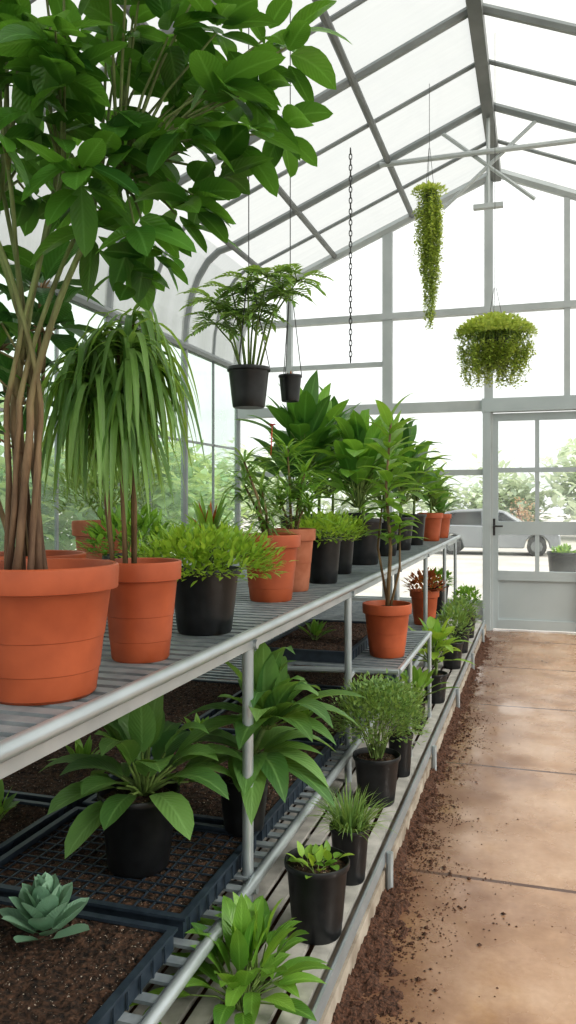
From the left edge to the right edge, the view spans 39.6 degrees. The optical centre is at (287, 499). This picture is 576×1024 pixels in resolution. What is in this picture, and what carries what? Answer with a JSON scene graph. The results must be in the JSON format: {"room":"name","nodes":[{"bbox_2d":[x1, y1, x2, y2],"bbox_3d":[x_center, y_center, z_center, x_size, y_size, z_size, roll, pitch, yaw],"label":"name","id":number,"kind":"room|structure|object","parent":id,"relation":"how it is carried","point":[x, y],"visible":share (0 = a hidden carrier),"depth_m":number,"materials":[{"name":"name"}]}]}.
{"room":"greenhouse interior","nodes":[
{"label":"greenhouse interior","id":0,"kind":"room"},
{"bbox_2d":[0,0,575,546],"bbox_3d":[0.684,-1.090,3.610,6.022,4.980,10.572,0,0,17],"label":"ceiling","id":1,"kind":"structure","parent":0,"point":[500,74],"depth_m":6.92,"materials":[{"name":"glass"}]},
{"bbox_2d":[177,28,334,409],"bbox_3d":[-0.142,-1.805,3.313,0.633,2.850,0.453,0,0,17],"label":"hanging plant","id":2,"kind":"object","parent":1,"relation":"hanging from","point":[248,381],"visible":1,"depth_m":3.27,"materials":[{"name":"green plant"}]},
{"bbox_2d":[278,11,301,402],"bbox_3d":[0.010,-1.852,3.495,0.104,2.844,0.104,0,0,17],"label":"hanging pot","id":3,"kind":"object","parent":1,"relation":"hanging from","point":[290,383],"visible":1,"depth_m":3.47,"materials":[{"name":"black plastic"}]},
{"bbox_2d":[349,147,351,362],"bbox_3d":[0.548,-2.142,7.004,0.027,1.893,0.027,0,0,-28],"label":"hanging chain","id":4,"kind":"object","parent":1,"relation":"hanging from","point":[350,159],"visible":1,"depth_m":7.00,"materials":[{"name":"metal"}]},
{"bbox_2d":[410,84,448,330],"bbox_3d":[1.140,-2.363,6.455,0.317,1.990,0.316,0,0,17],"label":"vine","id":5,"kind":"object","parent":1,"relation":"hanging from","point":[431,222],"visible":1,"depth_m":6.42,"materials":[{"name":"green plant"}]},
{"bbox_2d":[453,288,538,390],"bbox_3d":[1.536,-2.156,5.957,0.622,2.648,0.629,0,0,-23],"label":"hanging plant","id":6,"kind":"object","parent":1,"relation":"hanging from","point":[493,346],"visible":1,"depth_m":5.84,"materials":[{"name":"green plant"}]},
{"bbox_2d":[129,629,575,1023],"bbox_3d":[0.677,1.460,3.586,6.160,0.120,10.650,0,0,17],"label":"floor","id":7,"kind":"structure","parent":0,"point":[531,780],"depth_m":3.06,"materials":[{"name":"beige concrete"}]},
{"bbox_2d":[0,535,460,1023],"bbox_3d":[-0.091,0.884,4.618,1.752,1.032,8.264,0,0,17],"label":"bench","id":8,"kind":"object","parent":7,"relation":"on","point":[28,734],"visible":0.35,"depth_m":2.33,"materials":[{"name":"metal"}]},
{"bbox_2d":[0,797,66,855],"bbox_3d":[-1.152,1.067,2.558,0.661,0.055,0.560,0,0,17],"label":"tray","id":9,"kind":"object","parent":8,"relation":"on","point":[28,817],"visible":0.79,"depth_m":2.62,"materials":[{"name":"plastic"}]},
{"bbox_2d":[0,779,19,820],"bbox_3d":[-0.967,0.987,2.601,0.173,0.134,0.206,0,0,-14],"label":"seedling","id":10,"kind":"object","parent":9,"relation":"on","point":[7,804],"visible":0.98,"depth_m":2.63,"materials":[{"name":"green plant"}]},
{"bbox_2d":[0,241,103,559],"bbox_3d":[-0.785,-0.173,2.179,0.554,1.106,0.452,0,0,-2],"label":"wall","id":11,"kind":"structure","parent":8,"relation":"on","point":[51,262],"depth_m":2.16,"materials":[{"name":"green plant"}]},
{"bbox_2d":[2,726,151,813],"bbox_3d":[-0.923,1.067,3.293,0.661,0.055,0.900,0,0,17],"label":"tray","id":12,"kind":"object","parent":8,"relation":"on","point":[43,786],"visible":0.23,"depth_m":3.03,"materials":[{"name":"plastic"}]},
{"bbox_2d":[47,735,99,762],"bbox_3d":[-0.791,0.985,3.123,0.228,0.138,0.180,0,0,17],"label":"seedling","id":13,"kind":"object","parent":12,"relation":"on","point":[79,749],"visible":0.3,"depth_m":3.15,"materials":[{"name":"green plant"}]},
{"bbox_2d":[0,896,177,1023],"bbox_3d":[-0.670,1.067,1.769,0.661,0.055,0.580,0,0,17],"label":"tray","id":14,"kind":"object","parent":8,"relation":"on","point":[92,976],"visible":0.84,"depth_m":1.79,"materials":[{"name":"soil"}]},
{"bbox_2d":[0,872,89,942],"bbox_3d":[-0.587,0.971,1.930,0.216,0.152,0.227,0,0,-17],"label":"succulent","id":15,"kind":"object","parent":14,"relation":"on","point":[43,905],"visible":1,"depth_m":1.91,"materials":[{"name":"green plant"}]},
{"bbox_2d":[41,449,173,558],"bbox_3d":[-0.706,0.071,3.105,0.526,0.619,0.509,0,0,-26],"label":"potted grass","id":16,"kind":"object","parent":8,"relation":"on","point":[78,526],"depth_m":3.01,"materials":[{"name":"plant"}]},
{"bbox_2d":[72,520,130,558],"bbox_3d":[-0.710,0.230,3.101,0.250,0.300,0.250,0,0,17],"label":"pot","id":17,"kind":"object","parent":16,"relation":"on","point":[78,526],"depth_m":3.00,"materials":[{"name":"ceramic"}]},
{"bbox_2d":[23,303,205,663],"bbox_3d":[-0.421,-0.057,1.937,0.433,0.875,0.426,0,0,-9],"label":"dracaena","id":18,"kind":"object","parent":8,"relation":"on","point":[116,405],"visible":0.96,"depth_m":1.85,"materials":[{"name":"plant"}]},
{"bbox_2d":[105,558,181,663],"bbox_3d":[-0.354,0.263,1.922,0.196,0.235,0.196,0,0,17],"label":"pot","id":19,"kind":"object","parent":18,"relation":"on","point":[140,613],"depth_m":1.85,"materials":[{"name":"ceramic"}]},
{"bbox_2d":[75,500,179,559],"bbox_3d":[-0.546,0.187,2.785,0.420,0.386,0.398,0,0,17],"label":"groundcover","id":20,"kind":"object","parent":8,"relation":"on","point":[143,524],"visible":0.44,"depth_m":2.73,"materials":[{"name":"green plant"}]},
{"bbox_2d":[102,553,153,559],"bbox_3d":[-0.545,0.285,2.788,0.200,0.190,0.200,0,0,17],"label":"pot","id":21,"kind":"object","parent":20,"relation":"on","point":[107,556],"depth_m":2.73,"materials":[{"name":"black plastic"}]},
{"bbox_2d":[0,806,259,938],"bbox_3d":[-0.488,1.067,2.352,0.661,0.055,0.560,0,0,17],"label":"tray","id":22,"kind":"object","parent":8,"relation":"on","point":[200,867],"visible":0.67,"depth_m":2.27,"materials":[{"name":"plastic"}]},
{"bbox_2d":[38,695,241,877],"bbox_3d":[-0.431,0.805,2.330,0.589,0.501,0.550,0,0,17],"label":"plant","id":23,"kind":"object","parent":22,"relation":"on","point":[138,813],"visible":0.98,"depth_m":2.24,"materials":[{"name":"green plant"}]},
{"bbox_2d":[173,642,365,835],"bbox_3d":[-0.067,0.739,2.469,0.564,0.622,0.556,0,0,-41],"label":"plant","id":24,"kind":"object","parent":22,"relation":"on","point":[274,692],"visible":0.81,"depth_m":2.46,"materials":[{"name":"green plant"}]},
{"bbox_2d":[0,0,349,705],"bbox_3d":[-0.385,-0.380,1.580,1.000,1.520,0.736,0,0,17],"label":"potted tree","id":25,"kind":"object","parent":8,"relation":"on","point":[53,611],"visible":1,"depth_m":1.51,"materials":[{"name":"green plant"}]},
{"bbox_2d":[163,679,241,730],"bbox_3d":[-0.637,1.067,4.210,0.661,0.055,0.900,0,0,17],"label":"tray","id":26,"kind":"object","parent":8,"relation":"on","point":[190,696],"visible":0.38,"depth_m":4.24,"materials":[{"name":"plastic"}]},
{"bbox_2d":[82,734,331,840],"bbox_3d":[-0.259,1.067,3.087,0.661,0.055,0.900,0,0,17],"label":"tray","id":27,"kind":"object","parent":8,"relation":"on","point":[205,803],"visible":0.17,"depth_m":2.83,"materials":[{"name":"plastic"}]},
{"bbox_2d":[179,713,208,742],"bbox_3d":[-0.393,0.994,3.485,0.183,0.121,0.183,0,0,-15],"label":"seedling","id":28,"kind":"object","parent":27,"relation":"on","point":[197,719],"visible":0.17,"depth_m":3.51,"materials":[{"name":"green plant"}]},
{"bbox_2d":[118,519,297,635],"bbox_3d":[-0.245,0.216,2.301,0.519,0.328,0.503,0,0,-38],"label":"potted plant","id":29,"kind":"object","parent":8,"relation":"on","point":[205,597],"visible":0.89,"depth_m":2.23,"materials":[{"name":"green plant"}]},
{"bbox_2d":[175,565,240,635],"bbox_3d":[-0.240,0.287,2.306,0.210,0.185,0.210,0,0,17],"label":"pot","id":30,"kind":"object","parent":29,"relation":"on","point":[205,608],"depth_m":2.23,"materials":[{"name":"black plastic"}]},
{"bbox_2d":[163,492,260,564],"bbox_3d":[-0.354,0.166,3.582,0.485,0.428,0.404,0,0,17],"label":"bromeliad","id":31,"kind":"object","parent":8,"relation":"on","point":[201,514],"visible":0.23,"depth_m":3.57,"materials":[{"name":"green plant"}]},
{"bbox_2d":[0,536,455,740],"bbox_3d":[-0.161,0.397,4.666,1.517,0.033,8.214,0,0,17],"label":"shelf","id":32,"kind":"object","parent":8,"relation":"attached to","point":[16,722],"depth_m":2.10,"materials":[{"name":"grey metal"}]},
{"bbox_2d":[207,424,301,602],"bbox_3d":[-0.125,0.046,3.073,0.404,0.669,0.335,0,0,17],"label":"potted plant","id":33,"kind":"object","parent":8,"relation":"on","point":[276,589],"visible":0.88,"depth_m":3.00,"materials":[{"name":"plant"}]},
{"bbox_2d":[243,533,300,602],"bbox_3d":[-0.065,0.255,3.037,0.228,0.250,0.228,0,0,17],"label":"pot","id":34,"kind":"object","parent":33,"relation":"on","point":[276,589],"depth_m":2.96,"materials":[{"name":"ceramic"}]},
{"bbox_2d":[269,424,275,454],"bbox_3d":[-0.060,-0.229,3.035,0.037,0.119,0.037,0,0,-7],"label":"flower","id":35,"kind":"object","parent":33,"relation":"on","point":[269,424],"depth_m":3.03,"materials":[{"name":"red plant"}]},
{"bbox_2d":[209,687,368,750],"bbox_3d":[0.026,1.067,4.003,0.661,0.055,0.900,0,0,17],"label":"tray","id":36,"kind":"object","parent":8,"relation":"on","point":[229,728],"visible":0.12,"depth_m":3.81,"materials":[{"name":"plastic"}]},
{"bbox_2d":[291,700,320,718],"bbox_3d":[0.067,0.992,3.764,0.182,0.125,0.215,0,0,-44],"label":"seedling","id":37,"kind":"object","parent":36,"relation":"on","point":[307,712],"visible":0.09,"depth_m":3.73,"materials":[{"name":"green plant"}]},
{"bbox_2d":[270,528,315,591],"bbox_3d":[0.017,0.250,3.367,0.200,0.260,0.200,0,0,17],"label":"pot","id":38,"kind":"object","parent":8,"relation":"on","point":[308,535],"depth_m":3.30,"materials":[{"name":"ceramic"}]},
{"bbox_2d":[232,370,354,527],"bbox_3d":[0.054,-0.208,4.987,0.833,1.177,0.850,0,0,17],"label":"plant","id":39,"kind":"object","parent":8,"relation":"on","point":[303,418],"visible":0.42,"depth_m":4.88,"materials":[{"name":"green plant"}]},
{"bbox_2d":[254,430,341,591],"bbox_3d":[0.029,0.035,3.353,0.421,0.690,0.352,0,0,17],"label":"dracaena","id":40,"kind":"object","parent":8,"relation":"on","point":[308,535],"visible":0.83,"depth_m":3.33,"materials":[{"name":"plant"}]},
{"bbox_2d":[262,383,369,517],"bbox_3d":[0.217,-0.231,5.768,0.901,1.223,0.866,0,0,17],"label":"plant","id":41,"kind":"object","parent":8,"relation":"on","point":[337,409],"visible":0.12,"depth_m":5.65,"materials":[{"name":"green plant"}]},
{"bbox_2d":[272,386,359,516],"bbox_3d":[0.312,-0.278,6.507,0.949,1.315,0.822,0,0,43],"label":"plant","id":42,"kind":"object","parent":8,"relation":"on","point":[334,400],"visible":0.06,"depth_m":6.50,"materials":[{"name":"green plant"}]},
{"bbox_2d":[266,619,368,662],"bbox_3d":[0.212,0.743,4.281,0.461,0.055,0.960,0,0,17],"label":"tray","id":43,"kind":"object","parent":8,"relation":"on","point":[329,647],"visible":0.68,"depth_m":4.06,"materials":[{"name":"plastic"}]},
{"bbox_2d":[297,619,336,639],"bbox_3d":[0.140,0.672,4.147,0.213,0.116,0.186,0,0,17],"label":"seedling","id":44,"kind":"object","parent":43,"relation":"on","point":[315,628],"visible":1,"depth_m":4.13,"materials":[{"name":"green plant"}]},
{"bbox_2d":[285,507,361,583],"bbox_3d":[0.152,0.204,3.677,0.392,0.351,0.382,0,0,17],"label":"groundcover","id":45,"kind":"object","parent":8,"relation":"on","point":[326,548],"visible":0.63,"depth_m":3.61,"materials":[{"name":"green plant"}]},
{"bbox_2d":[309,536,341,583],"bbox_3d":[0.161,0.275,3.679,0.176,0.210,0.176,0,0,17],"label":"pot","id":46,"kind":"object","parent":45,"relation":"on","point":[325,558],"depth_m":3.61,"materials":[{"name":"black plastic"}]},
{"bbox_2d":[288,665,393,694],"bbox_3d":[0.312,1.067,4.920,0.661,0.055,0.900,0,0,17],"label":"tray","id":47,"kind":"object","parent":8,"relation":"on","point":[330,680],"visible":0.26,"depth_m":4.72,"materials":[{"name":"plastic"}]},
{"bbox_2d":[321,510,370,573],"bbox_3d":[0.265,0.213,4.150,0.376,0.333,0.349,0,0,17],"label":"groundcover","id":48,"kind":"object","parent":8,"relation":"on","point":[346,547],"visible":0.27,"depth_m":4.09,"materials":[{"name":"green plant"}]},
{"bbox_2d":[324,532,354,573],"bbox_3d":[0.266,0.275,4.149,0.170,0.210,0.170,0,0,17],"label":"pot","id":49,"kind":"object","parent":48,"relation":"on","point":[346,547],"depth_m":4.09,"materials":[{"name":"black plastic"}]},
{"bbox_2d":[335,487,368,517],"bbox_3d":[0.667,-0.133,7.559,0.895,1.026,0.914,0,0,-16],"label":"plant","id":50,"kind":"object","parent":8,"relation":"on","point":[359,513],"visible":0.12,"depth_m":7.43,"materials":[{"name":"green plant"}]},
{"bbox_2d":[287,632,426,674],"bbox_3d":[0.308,0.786,4.251,0.740,0.033,1.060,0,0,17],"label":"shelf","id":51,"kind":"object","parent":8,"relation":"attached to","point":[415,641],"depth_m":3.84,"materials":[{"name":"grey metal"}]},
{"bbox_2d":[297,408,436,564],"bbox_3d":[0.415,-0.089,4.737,0.804,0.939,0.794,0,0,-18],"label":"plant","id":52,"kind":"object","parent":8,"relation":"on","point":[352,453],"visible":0.77,"depth_m":4.65,"materials":[{"name":"green plant"}]},
{"bbox_2d":[329,411,429,555],"bbox_3d":[0.623,-0.124,5.443,0.703,1.008,0.782,0,0,4],"label":"plant","id":53,"kind":"object","parent":8,"relation":"on","point":[384,549],"visible":0.2,"depth_m":5.39,"materials":[{"name":"green plant"}]},
{"bbox_2d":[355,393,427,658],"bbox_3d":[0.510,0.116,3.955,0.384,1.307,0.354,0,0,17],"label":"plant","id":54,"kind":"object","parent":8,"relation":"on","point":[387,620],"visible":1,"depth_m":3.92,"materials":[{"name":"green plant"}]},
{"bbox_2d":[382,417,459,549],"bbox_3d":[0.875,-0.117,6.095,0.767,0.993,0.705,0,0,-13],"label":"plant","id":55,"kind":"object","parent":8,"relation":"on","point":[405,544],"visible":0.35,"depth_m":6.02,"materials":[{"name":"green plant"}]},
{"bbox_2d":[402,567,447,624],"bbox_3d":[1.202,0.841,7.081,0.415,0.509,0.419,0,0,-10],"label":"potted shrub","id":56,"kind":"object","parent":8,"relation":"on","point":[416,595],"visible":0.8,"depth_m":6.99,"materials":[{"name":"orange ceramic"}]},
{"bbox_2d":[410,588,438,624],"bbox_3d":[1.204,0.945,7.061,0.260,0.300,0.260,0,0,17],"label":"pot","id":57,"kind":"object","parent":56,"relation":"on","point":[416,596],"depth_m":6.98,"materials":[{"name":"ceramic"}]},
{"bbox_2d":[397,441,462,544],"bbox_3d":[1.117,-0.064,6.748,0.710,0.888,0.788,0,0,17],"label":"plant","id":58,"kind":"object","parent":8,"relation":"on","point":[415,541],"visible":0.45,"depth_m":6.69,"materials":[{"name":"green plant"}]},
{"bbox_2d":[403,460,467,540],"bbox_3d":[1.305,-0.002,7.449,0.768,0.764,0.639,0,0,17],"label":"plant","id":59,"kind":"object","parent":8,"relation":"on","point":[433,521],"visible":0.63,"depth_m":7.36,"materials":[{"name":"green plant"}]},
{"bbox_2d":[418,567,455,613],"bbox_3d":[1.449,0.869,7.785,0.411,0.452,0.390,0,0,17],"label":"potted shrub","id":60,"kind":"object","parent":8,"relation":"on","point":[440,571],"visible":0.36,"depth_m":7.69,"materials":[{"name":"green plant"}]},
{"bbox_2d":[428,583,448,613],"bbox_3d":[1.446,0.955,7.771,0.240,0.280,0.240,0,0,17],"label":"pot","id":61,"kind":"object","parent":60,"relation":"on","point":[440,599],"depth_m":7.68,"materials":[{"name":"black ceramic"}]},
{"bbox_2d":[422,491,462,537],"bbox_3d":[1.529,0.106,8.065,0.512,0.547,0.566,0,0,17],"label":"plant","id":62,"kind":"object","parent":8,"relation":"on","point":[445,524],"visible":0.44,"depth_m":7.98,"materials":[{"name":"green plant"}]},
{"bbox_2d":[115,601,484,1023],"bbox_3d":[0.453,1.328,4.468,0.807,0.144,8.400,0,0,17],"label":"slatted shelf","id":63,"kind":"object","parent":7,"relation":"on","point":[202,1013],"visible":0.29,"depth_m":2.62,"materials":[{"name":"metal"}]},
{"bbox_2d":[129,892,331,1023],"bbox_3d":[-0.104,1.120,2.018,0.460,0.285,0.514,0,0,17],"label":"leafy plant","id":64,"kind":"object","parent":63,"relation":"on","point":[246,924],"visible":0.96,"depth_m":1.99,"materials":[{"name":"green plant"}]},
{"bbox_2d":[284,840,353,944],"bbox_3d":[0.085,1.131,2.330,0.192,0.257,0.192,0,0,-31],"label":"potted plant","id":65,"kind":"object","parent":63,"relation":"on","point":[317,874],"visible":0.97,"depth_m":2.27,"materials":[{"name":"black plastic"}]},
{"bbox_2d":[305,781,395,885],"bbox_3d":[0.213,1.096,2.662,0.336,0.329,0.368,0,0,17],"label":"potted grass","id":66,"kind":"object","parent":63,"relation":"on","point":[349,828],"depth_m":2.62,"materials":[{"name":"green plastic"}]},
{"bbox_2d":[329,820,369,885],"bbox_3d":[0.205,1.170,2.659,0.136,0.180,0.136,0,0,17],"label":"pot","id":67,"kind":"object","parent":66,"relation":"on","point":[358,845],"depth_m":2.61,"materials":[{"name":"black plastic"}]},
{"bbox_2d":[326,668,430,807],"bbox_3d":[0.375,0.988,3.346,0.439,0.544,0.455,0,0,-27],"label":"potted shrub","id":68,"kind":"object","parent":63,"relation":"on","point":[376,765],"visible":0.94,"depth_m":3.29,"materials":[{"name":"green plant"}]},
{"bbox_2d":[353,747,400,807],"bbox_3d":[0.370,1.160,3.341,0.200,0.200,0.200,0,0,17],"label":"pot","id":69,"kind":"object","parent":68,"relation":"on","point":[378,768],"depth_m":3.27,"materials":[{"name":"black plastic"}]},
{"bbox_2d":[372,676,430,777],"bbox_3d":[0.519,1.034,3.672,0.279,0.451,0.277,0,0,17],"label":"potted shrub","id":70,"kind":"object","parent":63,"relation":"on","point":[404,765],"visible":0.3,"depth_m":3.63,"materials":[{"name":"green plant"}]},
{"bbox_2d":[388,730,413,777],"bbox_3d":[0.515,1.165,3.673,0.120,0.190,0.120,0,0,17],"label":"pot","id":71,"kind":"object","parent":70,"relation":"on","point":[404,765],"depth_m":3.63,"materials":[{"name":"black plastic"}]},
{"bbox_2d":[383,666,458,730],"bbox_3d":[0.728,1.080,4.436,0.411,0.360,0.366,0,0,-7],"label":"plant","id":72,"kind":"object","parent":63,"relation":"on","point":[423,679],"visible":0.25,"depth_m":4.39,"materials":[{"name":"green plant"}]},
{"bbox_2d":[408,616,474,703],"bbox_3d":[0.921,0.992,4.995,0.498,0.535,0.458,0,0,17],"label":"plant","id":73,"kind":"object","parent":63,"relation":"on","point":[439,634],"visible":0.76,"depth_m":4.97,"materials":[{"name":"green plant"}]},
{"bbox_2d":[435,604,475,669],"bbox_3d":[1.237,1.018,6.000,0.374,0.483,0.378,0,0,17],"label":"potted shrub","id":74,"kind":"object","parent":63,"relation":"on","point":[455,664],"visible":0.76,"depth_m":5.95,"materials":[{"name":"green plant"}]},
{"bbox_2d":[442,639,463,669],"bbox_3d":[1.232,1.160,6.005,0.170,0.200,0.170,0,0,17],"label":"pot","id":75,"kind":"object","parent":74,"relation":"on","point":[455,664],"depth_m":5.94,"materials":[{"name":"black plastic"}]},
{"bbox_2d":[438,594,481,652],"bbox_3d":[1.431,1.020,6.625,0.380,0.481,0.383,0,0,17],"label":"potted shrub","id":76,"kind":"object","parent":63,"relation":"on","point":[462,603],"visible":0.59,"depth_m":6.58,"materials":[{"name":"green plant"}]},
{"bbox_2d":[452,626,470,652],"bbox_3d":[1.425,1.160,6.626,0.170,0.200,0.170,0,0,17],"label":"pot","id":77,"kind":"object","parent":76,"relation":"on","point":[465,646],"depth_m":6.56,"materials":[{"name":"black plastic"}]},
{"bbox_2d":[449,585,484,637],"bbox_3d":[1.638,1.006,7.344,0.361,0.507,0.342,0,0,17],"label":"potted shrub","id":78,"kind":"object","parent":63,"relation":"on","point":[464,590],"visible":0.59,"depth_m":7.30,"materials":[{"name":"green plant"}]},
{"bbox_2d":[463,614,475,637],"bbox_3d":[1.638,1.150,7.345,0.180,0.220,0.180,0,0,17],"label":"pot","id":79,"kind":"object","parent":78,"relation":"on","point":[472,633],"depth_m":7.28,"materials":[{"name":"black plastic"}]},
{"bbox_2d":[301,624,485,1023],"bbox_3d":[0.539,1.365,3.613,0.080,0.070,10.420,0,0,17],"label":"kerb","id":80,"kind":"object","parent":7,"relation":"on","point":[350,961],"visible":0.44,"depth_m":2.75,"materials":[{"name":"concrete"}]},
{"bbox_2d":[331,635,552,1023],"bbox_3d":[1.355,1.383,4.396,1.013,0.042,7.600,0,0,17],"label":"soil","id":81,"kind":"object","parent":7,"relation":"on","point":[374,953],"visible":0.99,"depth_m":2.67,"materials":[{"name":"brown soil"}]},
{"bbox_2d":[236,169,575,629],"bbox_3d":[2.243,-1.080,8.613,6.046,4.960,0.120,0,0,17],"label":"wall","id":82,"kind":"structure","parent":0,"point":[387,317],"depth_m":8.82,"materials":[{"name":"white metal"}]},
{"bbox_2d":[355,595,381,597],"bbox_3d":[0.570,0.400,9.144,1.178,1.428,0.028,0,0,17],"label":"window","id":83,"kind":"structure","parent":82,"relation":"in","point":[355,595],"depth_m":9.01,"materials":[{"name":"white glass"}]},
{"bbox_2d":[400,597,482,601],"bbox_3d":[1.644,0.400,8.810,1.128,1.428,0.028,0,0,17],"label":"window","id":84,"kind":"structure","parent":82,"relation":"in","point":[400,597],"depth_m":8.90,"materials":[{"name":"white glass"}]},
{"bbox_2d":[482,395,575,631],"bbox_3d":[2.644,0.155,8.489,1.140,2.490,0.148,0,0,17],"label":"door","id":85,"kind":"structure","parent":82,"relation":"in","point":[523,600],"depth_m":8.51,"materials":[{"name":"grey paint"}]},
{"bbox_3d":[-2.194,1.010,4.506,0.130,0.780,10.500,0,0,17],"label":"wall","id":86,"kind":"structure","parent":0,"visible":0},
{"bbox_2d":[0,278,108,549],"bbox_3d":[-1.715,-0.455,5.928,0.037,2.187,1.537,0,0,17],"label":"window","id":87,"kind":"structure","parent":86,"relation":"in","point":[56,350],"depth_m":5.92,"materials":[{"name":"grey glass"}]},
{"bbox_2d":[113,319,184,547],"bbox_3d":[-1.269,-0.455,7.360,0.037,2.187,1.537,0,0,17],"label":"window","id":88,"kind":"structure","parent":86,"relation":"in","point":[178,347],"depth_m":7.36,"materials":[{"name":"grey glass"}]},
{"bbox_2d":[188,351,237,515],"bbox_3d":[-0.823,-0.455,8.792,0.037,2.187,1.537,0,0,17],"label":"window","id":89,"kind":"structure","parent":86,"relation":"in","point":[213,445],"depth_m":8.78,"materials":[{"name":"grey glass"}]},
{"label":"outside","id":90,"kind":"structure","parent":0,"visible":0},
{"bbox_2d":[46,512,575,632],"bbox_3d":[10.408,1.530,33.417,120.000,0.001,110.000,0,0,17],"label":"ground","id":91,"kind":"structure","parent":90,"point":[469,560],"depth_m":18.98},
{"bbox_2d":[0,397,256,552],"bbox_3d":[-4.175,-0.261,9.944,4.768,3.598,13.977,0,0,20],"label":"shrubbery","id":92,"kind":"object","parent":91,"relation":"on","point":[203,477],"visible":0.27,"depth_m":11.42,"materials":[{"name":"green plant"}]},
{"bbox_2d":[173,431,575,532],"bbox_3d":[5.785,-0.226,31.885,30.763,5.314,8.188,0,0,14],"label":"treeline","id":93,"kind":"object","parent":91,"relation":"on","point":[513,487],"visible":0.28,"depth_m":32.22,"materials":[{"name":"green plant"}]},
{"bbox_2d":[444,509,560,555],"bbox_3d":[5.885,0.888,22.780,3.532,1.279,1.630,0,0,17],"label":"car","id":94,"kind":"object","parent":91,"relation":"on","point":[466,523],"visible":0.53,"depth_m":22.17,"materials":[{"name":"silver metal"}]},
{"bbox_2d":[505,497,543,521],"bbox_3d":[7.606,0.705,25.831,1.013,1.651,1.155,0,0,-21],"label":"shrub","id":95,"kind":"object","parent":91,"relation":"on","point":[519,516],"visible":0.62,"depth_m":25.89,"materials":[{"name":"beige plant"}]},
{"bbox_2d":[546,543,575,571],"bbox_3d":[4.631,1.121,13.426,0.566,0.819,0.594,0,0,17],"label":"planter","id":96,"kind":"object","parent":91,"relation":"on","point":[562,559],"visible":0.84,"depth_m":13.24,"materials":[{"name":"grey plastic"}]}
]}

